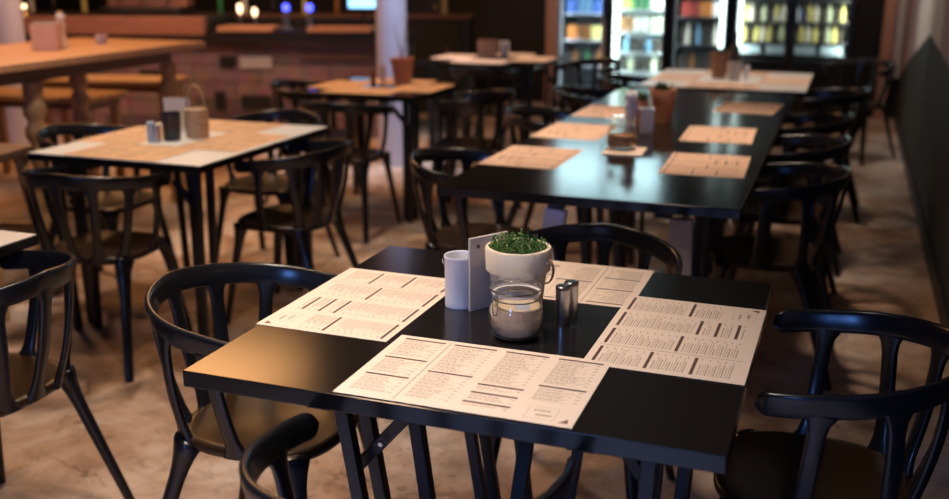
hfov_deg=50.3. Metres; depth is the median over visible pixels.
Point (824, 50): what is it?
carton
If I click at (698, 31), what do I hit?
drink bottle
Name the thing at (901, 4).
trim
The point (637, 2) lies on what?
drink can
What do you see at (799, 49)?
carton
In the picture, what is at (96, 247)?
armchair
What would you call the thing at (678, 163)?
paper menu
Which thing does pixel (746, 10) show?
drink bottle
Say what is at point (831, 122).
armchair
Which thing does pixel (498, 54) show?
paper menu
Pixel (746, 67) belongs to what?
salt shaker
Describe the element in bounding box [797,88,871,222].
armchair
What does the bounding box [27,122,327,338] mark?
dining table
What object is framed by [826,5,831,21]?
drink bottle
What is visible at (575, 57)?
drink bottle
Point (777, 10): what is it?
drink bottle
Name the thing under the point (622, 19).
drink can
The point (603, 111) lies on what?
paper menu
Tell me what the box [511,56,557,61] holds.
paper menu
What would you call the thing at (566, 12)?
shelf
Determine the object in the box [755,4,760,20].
drink bottle
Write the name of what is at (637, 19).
drink can
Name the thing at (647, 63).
drink bottle
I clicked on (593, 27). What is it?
drink can
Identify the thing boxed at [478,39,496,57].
condiment caddy
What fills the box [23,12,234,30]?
countertop
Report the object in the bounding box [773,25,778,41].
drink bottle
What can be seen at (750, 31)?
drink bottle
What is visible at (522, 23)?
wall
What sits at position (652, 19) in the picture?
drink can
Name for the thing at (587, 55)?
drink bottle
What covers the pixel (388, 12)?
column
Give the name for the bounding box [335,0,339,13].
drink bottle
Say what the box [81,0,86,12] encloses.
drink bottle
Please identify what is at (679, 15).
shelf
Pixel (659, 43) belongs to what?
drink bottle
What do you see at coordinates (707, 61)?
drink bottle
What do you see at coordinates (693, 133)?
paper menu
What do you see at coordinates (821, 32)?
drink bottle
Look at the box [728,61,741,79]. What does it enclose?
cup
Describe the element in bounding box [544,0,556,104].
trim
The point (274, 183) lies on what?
armchair
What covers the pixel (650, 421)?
dining table
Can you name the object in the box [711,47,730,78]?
plant pot
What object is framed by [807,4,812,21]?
drink bottle
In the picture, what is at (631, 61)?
drink bottle
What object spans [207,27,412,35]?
countertop
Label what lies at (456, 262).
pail
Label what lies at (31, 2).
drink bottle
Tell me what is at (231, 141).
paper menu
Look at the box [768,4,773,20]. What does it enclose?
drink bottle
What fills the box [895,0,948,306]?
wall
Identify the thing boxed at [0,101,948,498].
floor
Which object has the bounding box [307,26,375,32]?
wooden tray
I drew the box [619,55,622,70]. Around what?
drink bottle
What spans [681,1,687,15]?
drink can
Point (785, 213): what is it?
armchair
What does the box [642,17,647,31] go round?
drink can
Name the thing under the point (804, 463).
armchair
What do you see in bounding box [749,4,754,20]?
drink bottle
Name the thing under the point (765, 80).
paper menu
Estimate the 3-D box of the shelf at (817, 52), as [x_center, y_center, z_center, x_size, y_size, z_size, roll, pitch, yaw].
[3.099,-1.917,9.887,0.996,0.016,0.420,6,17,19]
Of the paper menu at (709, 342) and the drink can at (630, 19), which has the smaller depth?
the paper menu at (709, 342)
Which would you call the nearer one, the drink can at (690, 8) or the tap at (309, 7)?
the tap at (309, 7)
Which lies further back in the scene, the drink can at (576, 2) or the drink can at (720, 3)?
the drink can at (576, 2)
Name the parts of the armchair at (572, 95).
rail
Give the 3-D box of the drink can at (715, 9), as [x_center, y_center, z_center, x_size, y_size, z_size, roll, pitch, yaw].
[2.346,-2.340,9.836,0.060,0.145,0.058,6,17,19]
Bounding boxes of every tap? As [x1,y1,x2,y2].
[282,4,290,28]
[306,4,312,28]
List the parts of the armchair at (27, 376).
leg, seat, rail, leg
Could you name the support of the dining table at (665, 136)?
on the floor
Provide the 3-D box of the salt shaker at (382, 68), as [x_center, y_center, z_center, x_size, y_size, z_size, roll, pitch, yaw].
[-0.573,-1.095,6.305,0.044,0.105,0.044,6,17,19]
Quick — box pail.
[442,250,467,309]
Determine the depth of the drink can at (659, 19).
10.03 m
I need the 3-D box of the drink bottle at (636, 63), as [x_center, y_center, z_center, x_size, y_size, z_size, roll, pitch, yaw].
[1.644,-1.887,10.230,0.050,0.158,0.050,6,17,19]
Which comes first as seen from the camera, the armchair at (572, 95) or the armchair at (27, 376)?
the armchair at (27, 376)
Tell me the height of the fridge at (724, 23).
2.000 m
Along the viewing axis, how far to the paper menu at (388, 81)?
6.39 m
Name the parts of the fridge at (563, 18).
handle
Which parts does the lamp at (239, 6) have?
bulb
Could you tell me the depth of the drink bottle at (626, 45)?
10.20 m
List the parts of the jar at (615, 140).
glass lid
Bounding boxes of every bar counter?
[22,11,475,112]
[23,12,415,136]
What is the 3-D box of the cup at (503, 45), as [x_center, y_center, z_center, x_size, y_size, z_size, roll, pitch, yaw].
[0.238,-1.614,8.124,0.084,0.115,0.084,6,17,19]
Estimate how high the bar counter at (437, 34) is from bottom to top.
0.970 m
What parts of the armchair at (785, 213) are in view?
leg, leg, seat, rail, leg, leg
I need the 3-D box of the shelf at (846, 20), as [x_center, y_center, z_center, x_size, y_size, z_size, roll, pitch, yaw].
[3.099,-2.215,9.802,0.996,0.016,0.420,6,17,19]
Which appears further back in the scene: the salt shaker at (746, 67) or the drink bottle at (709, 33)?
the drink bottle at (709, 33)
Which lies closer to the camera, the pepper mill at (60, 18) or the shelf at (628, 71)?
the pepper mill at (60, 18)
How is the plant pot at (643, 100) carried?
on the dining table at (665, 136)
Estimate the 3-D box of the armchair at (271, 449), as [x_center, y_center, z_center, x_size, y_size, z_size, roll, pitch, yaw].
[-0.113,0.656,1.671,0.514,0.763,0.499,6,17,19]
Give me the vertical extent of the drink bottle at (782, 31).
0.158 m
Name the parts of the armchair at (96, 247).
leg, rail, seat, leg, leg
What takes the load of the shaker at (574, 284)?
on the dining table at (650, 421)
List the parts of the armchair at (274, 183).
leg, seat, leg, rail, leg, leg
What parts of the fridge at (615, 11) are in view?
handle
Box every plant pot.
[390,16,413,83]
[485,229,554,306]
[635,90,651,126]
[650,81,676,123]
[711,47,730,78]
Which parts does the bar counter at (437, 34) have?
door, door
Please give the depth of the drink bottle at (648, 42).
10.13 m
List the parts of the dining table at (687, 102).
leg, leg, leg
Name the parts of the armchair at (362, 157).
leg, rail, seat, leg, leg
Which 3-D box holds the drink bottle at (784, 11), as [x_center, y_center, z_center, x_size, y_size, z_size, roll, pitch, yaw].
[2.949,-2.258,9.631,0.050,0.158,0.050,6,17,19]
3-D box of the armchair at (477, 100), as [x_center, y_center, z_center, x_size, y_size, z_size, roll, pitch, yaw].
[-0.004,-0.583,6.052,0.499,0.763,0.514,5,17,17]
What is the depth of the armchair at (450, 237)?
4.03 m
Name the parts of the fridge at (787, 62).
door, handle, handle, door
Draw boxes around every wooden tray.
[217,25,281,31]
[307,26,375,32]
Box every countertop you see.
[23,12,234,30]
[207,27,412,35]
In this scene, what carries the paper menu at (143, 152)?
on the dining table at (193, 163)
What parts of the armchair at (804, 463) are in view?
leg, seat, rail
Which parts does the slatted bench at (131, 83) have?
leg, leg, frame, leg, leg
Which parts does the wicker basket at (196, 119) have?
hoop handle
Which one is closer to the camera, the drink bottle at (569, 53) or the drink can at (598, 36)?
the drink can at (598, 36)
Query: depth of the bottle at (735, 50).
6.62 m
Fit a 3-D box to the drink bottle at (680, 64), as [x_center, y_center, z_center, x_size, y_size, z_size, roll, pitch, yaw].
[2.059,-1.868,10.078,0.048,0.205,0.048,6,17,19]
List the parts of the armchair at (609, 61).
leg, seat, rail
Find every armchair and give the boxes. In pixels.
[0,250,134,498]
[20,166,193,382]
[35,123,178,299]
[144,262,368,498]
[217,108,339,264]
[226,139,358,323]
[239,413,575,498]
[264,79,360,207]
[299,101,401,243]
[409,148,532,250]
[424,89,522,217]
[443,67,518,171]
[483,222,682,498]
[506,106,603,254]
[551,57,621,124]
[552,85,614,121]
[597,73,649,90]
[711,162,851,390]
[713,309,948,498]
[728,134,852,308]
[746,112,855,276]
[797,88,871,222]
[823,58,896,165]
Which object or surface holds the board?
on the dining table at (650, 421)
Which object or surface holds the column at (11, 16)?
on the floor
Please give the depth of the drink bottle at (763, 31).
9.73 m
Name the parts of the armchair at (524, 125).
leg, leg, rail, leg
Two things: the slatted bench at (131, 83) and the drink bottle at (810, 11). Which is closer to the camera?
the slatted bench at (131, 83)
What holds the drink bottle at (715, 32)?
on the fridge at (724, 23)
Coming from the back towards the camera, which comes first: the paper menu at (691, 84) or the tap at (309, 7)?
the tap at (309, 7)
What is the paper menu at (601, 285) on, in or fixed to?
on the dining table at (650, 421)
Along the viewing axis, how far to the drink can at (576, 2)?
10.27 m
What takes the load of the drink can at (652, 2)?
on the fridge at (615, 11)
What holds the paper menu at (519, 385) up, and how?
on the dining table at (650, 421)
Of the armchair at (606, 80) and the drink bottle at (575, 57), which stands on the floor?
the armchair at (606, 80)
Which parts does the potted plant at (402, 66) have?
pot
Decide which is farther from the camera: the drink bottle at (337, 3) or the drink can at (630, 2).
the drink bottle at (337, 3)
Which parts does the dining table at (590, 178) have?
leg, leg, leg, leg, leg, leg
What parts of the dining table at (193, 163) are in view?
leg, leg, leg, leg, leg, leg, leg, leg, leg, leg, leg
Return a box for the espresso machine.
[99,0,194,14]
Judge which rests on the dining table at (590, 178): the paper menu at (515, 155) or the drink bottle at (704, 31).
the paper menu at (515, 155)
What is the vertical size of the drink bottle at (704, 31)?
0.205 m
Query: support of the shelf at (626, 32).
attached to the fridge at (615, 11)
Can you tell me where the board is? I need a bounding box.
[468,231,507,311]
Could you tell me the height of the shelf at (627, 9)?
0.016 m
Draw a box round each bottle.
[29,0,34,11]
[50,0,55,11]
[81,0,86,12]
[218,0,222,12]
[242,0,247,13]
[302,0,307,13]
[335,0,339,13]
[567,49,571,61]
[573,49,577,59]
[585,50,589,65]
[619,36,623,51]
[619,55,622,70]
[624,36,628,51]
[624,55,628,70]
[629,55,633,70]
[630,36,634,51]
[634,55,638,70]
[635,36,640,51]
[639,55,643,70]
[641,36,645,51]
[645,55,649,71]
[646,36,650,52]
[651,56,655,71]
[652,36,656,52]
[656,37,661,52]
[656,56,660,71]
[678,52,682,68]
[680,23,685,43]
[684,52,688,68]
[685,23,690,43]
[689,52,693,69]
[691,23,695,44]
[694,52,698,69]
[695,23,700,44]
[700,52,704,69]
[701,23,706,44]
[705,52,709,69]
[707,23,711,44]
[712,24,717,44]
[729,32,739,60]
[741,24,746,40]
[743,4,748,20]
[747,24,752,40]
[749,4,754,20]
[754,25,758,40]
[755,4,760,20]
[760,25,765,41]
[761,4,767,20]
[766,25,771,41]
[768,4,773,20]
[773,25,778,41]
[774,4,779,20]
[779,25,784,41]
[781,4,786,20]
[797,4,799,21]
[798,25,803,42]
[800,4,805,21]
[805,26,810,42]
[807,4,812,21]
[811,26,817,42]
[813,4,818,21]
[818,26,823,42]
[819,5,825,21]
[824,26,829,42]
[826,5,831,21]
[831,26,836,42]
[833,5,838,21]
[837,26,843,43]
[840,5,845,21]
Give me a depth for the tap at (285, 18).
9.13 m
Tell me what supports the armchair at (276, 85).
on the floor
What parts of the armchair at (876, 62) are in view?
seat, rail, leg, leg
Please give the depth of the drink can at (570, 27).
10.36 m
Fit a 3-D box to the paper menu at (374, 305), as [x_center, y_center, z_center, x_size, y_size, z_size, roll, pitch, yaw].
[-0.239,0.114,2.234,0.297,0.001,0.428,6,17,20]
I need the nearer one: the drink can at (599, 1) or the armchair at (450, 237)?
the armchair at (450, 237)
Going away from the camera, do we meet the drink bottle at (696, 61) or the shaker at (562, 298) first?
the shaker at (562, 298)
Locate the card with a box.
[602,146,646,156]
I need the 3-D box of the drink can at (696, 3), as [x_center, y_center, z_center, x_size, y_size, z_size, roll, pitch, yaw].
[2.179,-2.357,9.895,0.060,0.145,0.058,6,17,19]
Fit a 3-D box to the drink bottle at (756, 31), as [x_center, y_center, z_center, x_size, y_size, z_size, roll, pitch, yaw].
[2.727,-2.092,9.762,0.050,0.158,0.050,6,17,19]
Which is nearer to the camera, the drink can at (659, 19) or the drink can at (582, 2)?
the drink can at (659, 19)
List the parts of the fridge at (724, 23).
handle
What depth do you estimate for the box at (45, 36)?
5.63 m
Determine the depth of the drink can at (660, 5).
9.98 m
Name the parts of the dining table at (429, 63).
leg, leg, leg, leg, leg, leg, leg, leg, leg, leg, leg, leg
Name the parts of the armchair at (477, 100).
leg, leg, seat, rail, leg, leg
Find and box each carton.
[740,44,760,53]
[765,44,784,53]
[794,45,814,54]
[820,46,842,55]
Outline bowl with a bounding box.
[95,34,106,43]
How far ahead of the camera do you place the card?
3.98 m
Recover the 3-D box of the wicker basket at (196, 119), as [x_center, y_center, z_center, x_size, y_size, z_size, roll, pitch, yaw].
[-1.186,-0.590,4.302,0.104,0.230,0.104,6,17,19]
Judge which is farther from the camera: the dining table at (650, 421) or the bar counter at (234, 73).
the bar counter at (234, 73)
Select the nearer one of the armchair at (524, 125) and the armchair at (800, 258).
the armchair at (800, 258)
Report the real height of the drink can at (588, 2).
0.145 m
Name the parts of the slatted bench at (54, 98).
leg, frame, leg, leg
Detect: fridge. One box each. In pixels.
[555,0,608,109]
[608,0,671,85]
[668,0,733,70]
[731,0,854,123]
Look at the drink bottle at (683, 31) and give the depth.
9.99 m
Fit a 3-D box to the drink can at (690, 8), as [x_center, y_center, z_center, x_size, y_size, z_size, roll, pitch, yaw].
[2.120,-2.362,9.916,0.060,0.145,0.058,6,17,19]
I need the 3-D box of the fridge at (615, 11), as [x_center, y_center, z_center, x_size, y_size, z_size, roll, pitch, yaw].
[1.708,-2.527,10.149,0.580,2.275,0.665,6,17,19]
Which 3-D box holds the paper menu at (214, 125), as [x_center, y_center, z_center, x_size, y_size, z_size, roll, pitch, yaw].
[-1.123,-0.563,4.625,0.428,0.001,0.297,6,17,19]
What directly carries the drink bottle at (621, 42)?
on the fridge at (615, 11)
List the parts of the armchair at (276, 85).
leg, rail, leg, seat, leg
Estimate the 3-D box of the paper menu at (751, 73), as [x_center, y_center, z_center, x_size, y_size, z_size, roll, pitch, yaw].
[1.785,-1.202,6.883,0.428,0.001,0.297,6,17,19]
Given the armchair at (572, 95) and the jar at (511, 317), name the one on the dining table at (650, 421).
the jar at (511, 317)
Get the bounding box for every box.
[29,21,63,50]
[639,107,654,135]
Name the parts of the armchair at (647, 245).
leg, rail, leg, leg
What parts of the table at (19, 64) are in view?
leg, leg, leg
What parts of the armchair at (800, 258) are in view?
leg, leg, seat, rail, leg, leg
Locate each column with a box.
[0,0,29,143]
[375,0,406,166]
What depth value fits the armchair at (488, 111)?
7.26 m
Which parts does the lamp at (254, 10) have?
bulb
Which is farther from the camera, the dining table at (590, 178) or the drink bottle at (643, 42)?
the drink bottle at (643, 42)
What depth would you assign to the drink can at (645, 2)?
10.03 m
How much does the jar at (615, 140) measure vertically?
0.130 m
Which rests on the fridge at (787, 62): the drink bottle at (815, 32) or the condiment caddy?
the drink bottle at (815, 32)
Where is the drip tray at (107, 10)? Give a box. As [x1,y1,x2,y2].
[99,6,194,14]
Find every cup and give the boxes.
[160,111,180,140]
[499,41,508,55]
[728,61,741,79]
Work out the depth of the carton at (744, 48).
9.81 m
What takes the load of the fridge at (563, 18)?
on the floor
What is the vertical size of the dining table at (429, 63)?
0.750 m
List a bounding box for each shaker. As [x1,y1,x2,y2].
[369,69,375,83]
[379,65,385,82]
[555,283,570,326]
[564,279,578,319]
[743,65,749,78]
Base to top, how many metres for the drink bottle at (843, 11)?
0.158 m
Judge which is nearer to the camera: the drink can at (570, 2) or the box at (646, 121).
the box at (646, 121)
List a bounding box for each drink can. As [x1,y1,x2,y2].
[568,0,573,12]
[568,25,572,38]
[573,25,578,39]
[574,0,579,12]
[579,25,584,39]
[580,0,585,12]
[585,25,590,39]
[586,0,591,12]
[590,25,596,39]
[592,0,597,12]
[596,25,600,39]
[597,0,601,12]
[620,17,625,31]
[621,0,626,8]
[627,17,633,31]
[628,0,633,8]
[634,17,640,31]
[635,0,640,8]
[642,0,648,8]
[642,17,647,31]
[649,17,655,31]
[650,0,656,9]
[656,17,662,31]
[657,0,663,9]
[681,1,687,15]
[687,1,693,15]
[694,1,699,16]
[700,1,706,16]
[706,1,712,16]
[712,1,718,16]
[719,1,721,16]
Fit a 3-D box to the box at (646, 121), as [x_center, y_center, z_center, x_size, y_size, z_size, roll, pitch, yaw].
[0.749,-0.558,4.397,0.062,0.115,0.050,3,16,10]
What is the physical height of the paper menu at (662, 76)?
0.001 m
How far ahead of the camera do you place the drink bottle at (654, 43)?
10.11 m
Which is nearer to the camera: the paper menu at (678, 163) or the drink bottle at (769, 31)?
the paper menu at (678, 163)
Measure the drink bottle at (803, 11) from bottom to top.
0.158 m
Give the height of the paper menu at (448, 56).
0.001 m
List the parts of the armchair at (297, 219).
leg, leg, seat, rail, leg, leg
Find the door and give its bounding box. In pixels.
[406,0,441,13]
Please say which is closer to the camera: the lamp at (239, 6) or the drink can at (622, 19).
the lamp at (239, 6)
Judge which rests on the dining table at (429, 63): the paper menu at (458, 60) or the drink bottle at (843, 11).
the paper menu at (458, 60)
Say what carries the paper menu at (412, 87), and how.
on the dining table at (410, 117)
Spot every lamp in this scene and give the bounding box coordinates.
[22,4,29,14]
[237,3,241,24]
[252,8,256,24]
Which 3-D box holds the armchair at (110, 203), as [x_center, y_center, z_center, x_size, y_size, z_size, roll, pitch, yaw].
[-1.708,-0.184,4.641,0.499,0.763,0.514,5,17,17]
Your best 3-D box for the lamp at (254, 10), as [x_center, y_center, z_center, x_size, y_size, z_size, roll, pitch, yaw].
[-2.014,-2.124,9.266,0.090,0.180,0.090,2,16,7]
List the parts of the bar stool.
leg, seat, leg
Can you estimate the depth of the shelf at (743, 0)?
9.54 m
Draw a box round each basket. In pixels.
[184,84,209,138]
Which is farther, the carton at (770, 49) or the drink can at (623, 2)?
the drink can at (623, 2)
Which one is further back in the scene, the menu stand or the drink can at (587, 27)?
the drink can at (587, 27)
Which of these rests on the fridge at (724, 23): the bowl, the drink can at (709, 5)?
the drink can at (709, 5)
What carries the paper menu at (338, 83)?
on the dining table at (410, 117)
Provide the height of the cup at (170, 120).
0.118 m
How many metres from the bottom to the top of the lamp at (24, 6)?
0.090 m
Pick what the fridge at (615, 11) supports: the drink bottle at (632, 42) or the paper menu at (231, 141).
the drink bottle at (632, 42)
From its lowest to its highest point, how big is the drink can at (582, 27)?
0.145 m
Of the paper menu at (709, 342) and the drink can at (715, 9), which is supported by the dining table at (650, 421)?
the paper menu at (709, 342)
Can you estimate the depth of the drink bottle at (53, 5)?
10.67 m
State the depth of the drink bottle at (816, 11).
9.52 m
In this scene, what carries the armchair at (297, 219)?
on the floor
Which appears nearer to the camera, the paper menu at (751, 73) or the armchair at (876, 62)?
the paper menu at (751, 73)
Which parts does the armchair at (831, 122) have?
leg, leg, seat, rail, leg, leg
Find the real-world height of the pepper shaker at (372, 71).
0.085 m
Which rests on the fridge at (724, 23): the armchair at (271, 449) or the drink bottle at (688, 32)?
the drink bottle at (688, 32)
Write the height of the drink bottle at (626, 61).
0.158 m
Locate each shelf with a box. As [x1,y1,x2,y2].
[564,38,600,41]
[565,11,601,14]
[618,49,660,54]
[619,29,661,33]
[620,7,662,10]
[620,67,659,73]
[676,41,718,46]
[678,14,720,18]
[740,38,845,44]
[740,50,844,57]
[742,18,847,23]
[743,0,849,1]
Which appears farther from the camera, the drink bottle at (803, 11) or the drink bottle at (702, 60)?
the drink bottle at (702, 60)
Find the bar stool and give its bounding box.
[0,143,63,322]
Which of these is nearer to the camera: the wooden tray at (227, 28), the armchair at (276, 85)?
the armchair at (276, 85)
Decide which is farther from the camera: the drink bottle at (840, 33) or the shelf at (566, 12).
the shelf at (566, 12)
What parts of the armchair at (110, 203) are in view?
leg, rail, leg, seat, leg, leg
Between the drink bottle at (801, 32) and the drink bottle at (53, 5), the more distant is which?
the drink bottle at (53, 5)
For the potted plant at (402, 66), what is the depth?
6.22 m
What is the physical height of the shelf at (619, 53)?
0.016 m
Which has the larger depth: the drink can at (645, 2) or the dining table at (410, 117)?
the drink can at (645, 2)
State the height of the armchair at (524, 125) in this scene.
0.763 m
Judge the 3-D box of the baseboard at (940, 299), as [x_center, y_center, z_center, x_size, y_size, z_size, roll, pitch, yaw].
[1.915,0.316,4.093,0.016,0.100,12.950,6,17,19]
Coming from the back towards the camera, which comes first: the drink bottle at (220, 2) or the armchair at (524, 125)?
the drink bottle at (220, 2)
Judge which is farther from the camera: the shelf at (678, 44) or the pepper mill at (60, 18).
the shelf at (678, 44)
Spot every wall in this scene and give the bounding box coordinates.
[21,0,907,117]
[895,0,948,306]
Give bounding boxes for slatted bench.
[0,86,128,176]
[42,75,188,143]
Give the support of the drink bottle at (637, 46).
on the fridge at (615, 11)
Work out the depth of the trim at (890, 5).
9.70 m
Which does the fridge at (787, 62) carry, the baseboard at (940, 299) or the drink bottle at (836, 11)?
the drink bottle at (836, 11)
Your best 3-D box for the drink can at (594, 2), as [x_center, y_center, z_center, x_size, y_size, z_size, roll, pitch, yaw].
[1.217,-2.466,10.228,0.060,0.145,0.058,6,17,19]
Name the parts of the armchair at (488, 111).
leg, seat, rail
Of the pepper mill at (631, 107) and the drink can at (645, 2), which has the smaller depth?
the pepper mill at (631, 107)
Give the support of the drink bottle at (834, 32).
on the fridge at (787, 62)
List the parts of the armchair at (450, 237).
leg, rail, seat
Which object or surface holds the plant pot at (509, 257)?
on the dining table at (650, 421)
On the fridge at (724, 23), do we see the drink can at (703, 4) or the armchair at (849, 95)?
the drink can at (703, 4)
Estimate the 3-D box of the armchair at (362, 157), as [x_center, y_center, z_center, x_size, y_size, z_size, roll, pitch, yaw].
[-0.723,-0.483,5.700,0.514,0.763,0.499,6,17,19]
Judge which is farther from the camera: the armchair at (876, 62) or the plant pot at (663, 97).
the armchair at (876, 62)
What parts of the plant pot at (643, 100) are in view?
pot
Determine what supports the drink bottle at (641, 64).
on the fridge at (615, 11)
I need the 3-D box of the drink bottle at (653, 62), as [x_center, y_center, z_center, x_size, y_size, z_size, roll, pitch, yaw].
[1.801,-1.871,10.175,0.050,0.158,0.050,6,17,19]
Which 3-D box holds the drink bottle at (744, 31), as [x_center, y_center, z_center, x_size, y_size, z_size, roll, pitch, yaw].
[2.616,-2.103,9.801,0.050,0.158,0.050,6,17,19]
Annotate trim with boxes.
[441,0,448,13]
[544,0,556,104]
[873,0,896,119]
[890,0,906,77]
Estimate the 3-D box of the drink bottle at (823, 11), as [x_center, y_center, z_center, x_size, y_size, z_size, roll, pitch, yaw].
[3.280,-2.225,9.515,0.050,0.158,0.050,6,17,19]
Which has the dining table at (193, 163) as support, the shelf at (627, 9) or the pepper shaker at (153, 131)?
the pepper shaker at (153, 131)
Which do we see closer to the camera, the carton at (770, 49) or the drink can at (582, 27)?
the carton at (770, 49)
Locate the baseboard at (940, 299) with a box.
[893,108,948,359]
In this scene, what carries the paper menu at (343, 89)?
on the dining table at (410, 117)
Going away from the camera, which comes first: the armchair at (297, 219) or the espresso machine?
the armchair at (297, 219)
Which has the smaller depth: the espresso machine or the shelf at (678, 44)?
the espresso machine
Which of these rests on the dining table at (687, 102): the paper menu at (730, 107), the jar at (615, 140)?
the paper menu at (730, 107)
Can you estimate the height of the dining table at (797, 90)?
0.750 m
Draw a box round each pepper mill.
[55,11,68,47]
[624,88,637,139]
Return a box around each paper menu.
[63,142,198,160]
[76,126,162,143]
[176,132,290,151]
[209,120,285,132]
[256,268,444,341]
[307,80,369,88]
[320,86,405,94]
[332,335,611,428]
[359,78,436,84]
[394,83,453,92]
[432,54,477,58]
[450,59,512,63]
[477,145,582,168]
[497,53,534,56]
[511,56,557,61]
[529,122,616,140]
[543,261,653,307]
[571,105,625,118]
[584,295,766,385]
[649,73,702,80]
[658,152,750,177]
[679,126,756,143]
[684,81,760,89]
[702,70,769,75]
[712,101,783,114]
[758,77,810,85]
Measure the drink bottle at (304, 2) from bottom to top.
0.205 m
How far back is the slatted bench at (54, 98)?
6.90 m
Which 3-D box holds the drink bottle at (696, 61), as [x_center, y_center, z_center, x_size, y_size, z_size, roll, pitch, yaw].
[2.205,-1.853,10.027,0.048,0.205,0.048,6,17,19]
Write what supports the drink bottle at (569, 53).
on the fridge at (563, 18)
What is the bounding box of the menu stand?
[163,98,189,134]
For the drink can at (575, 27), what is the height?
0.145 m
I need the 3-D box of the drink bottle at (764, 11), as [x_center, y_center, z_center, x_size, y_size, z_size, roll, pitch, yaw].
[2.783,-2.274,9.690,0.050,0.158,0.050,6,17,19]
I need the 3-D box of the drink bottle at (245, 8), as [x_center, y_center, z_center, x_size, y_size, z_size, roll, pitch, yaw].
[-2.370,-2.539,10.430,0.048,0.205,0.048,6,17,19]
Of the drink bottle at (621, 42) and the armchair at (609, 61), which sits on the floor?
the armchair at (609, 61)
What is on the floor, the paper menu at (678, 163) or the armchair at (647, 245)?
the armchair at (647, 245)
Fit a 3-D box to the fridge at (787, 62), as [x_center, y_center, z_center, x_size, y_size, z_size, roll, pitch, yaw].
[3.071,-2.259,9.709,1.080,2.000,0.665,6,17,19]
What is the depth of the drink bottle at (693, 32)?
9.96 m
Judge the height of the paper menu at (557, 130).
0.001 m
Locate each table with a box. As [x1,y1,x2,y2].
[0,37,205,243]
[0,230,38,257]
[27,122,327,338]
[183,246,771,498]
[289,77,467,222]
[416,52,567,147]
[436,140,765,277]
[524,110,782,276]
[581,88,794,251]
[637,69,813,96]
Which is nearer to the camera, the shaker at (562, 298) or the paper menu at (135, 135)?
the shaker at (562, 298)
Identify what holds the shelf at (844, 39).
attached to the fridge at (787, 62)
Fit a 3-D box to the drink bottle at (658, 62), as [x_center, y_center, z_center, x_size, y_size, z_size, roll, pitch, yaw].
[1.851,-1.866,10.157,0.050,0.158,0.050,6,17,19]
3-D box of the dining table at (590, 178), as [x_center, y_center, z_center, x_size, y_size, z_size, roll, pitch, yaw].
[0.505,0.070,3.769,0.995,0.750,0.975,6,17,19]
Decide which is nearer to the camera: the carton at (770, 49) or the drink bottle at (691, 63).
the carton at (770, 49)
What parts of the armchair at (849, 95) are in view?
seat, rail, leg, leg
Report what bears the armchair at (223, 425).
on the floor
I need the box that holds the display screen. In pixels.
[347,0,374,25]
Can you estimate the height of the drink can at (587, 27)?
0.145 m
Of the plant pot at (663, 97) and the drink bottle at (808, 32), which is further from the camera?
the drink bottle at (808, 32)
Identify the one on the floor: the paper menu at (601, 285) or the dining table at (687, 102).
the dining table at (687, 102)
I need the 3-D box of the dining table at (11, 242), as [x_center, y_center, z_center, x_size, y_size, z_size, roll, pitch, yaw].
[-1.819,0.389,2.639,0.977,0.750,0.910,6,17,19]
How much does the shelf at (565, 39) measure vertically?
0.016 m
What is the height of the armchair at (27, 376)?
0.763 m
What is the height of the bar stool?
0.695 m
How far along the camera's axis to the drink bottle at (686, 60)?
10.04 m
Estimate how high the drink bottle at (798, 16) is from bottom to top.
0.158 m
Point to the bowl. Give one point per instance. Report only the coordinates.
(100, 38)
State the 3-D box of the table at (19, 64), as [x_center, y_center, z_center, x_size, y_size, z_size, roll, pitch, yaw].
[-2.690,-0.479,5.250,1.000,1.000,3.100,6,17,19]
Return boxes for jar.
[488,275,543,341]
[607,115,636,149]
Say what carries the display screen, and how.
on the bar counter at (234, 73)
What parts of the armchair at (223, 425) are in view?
leg, rail, leg, seat, leg, leg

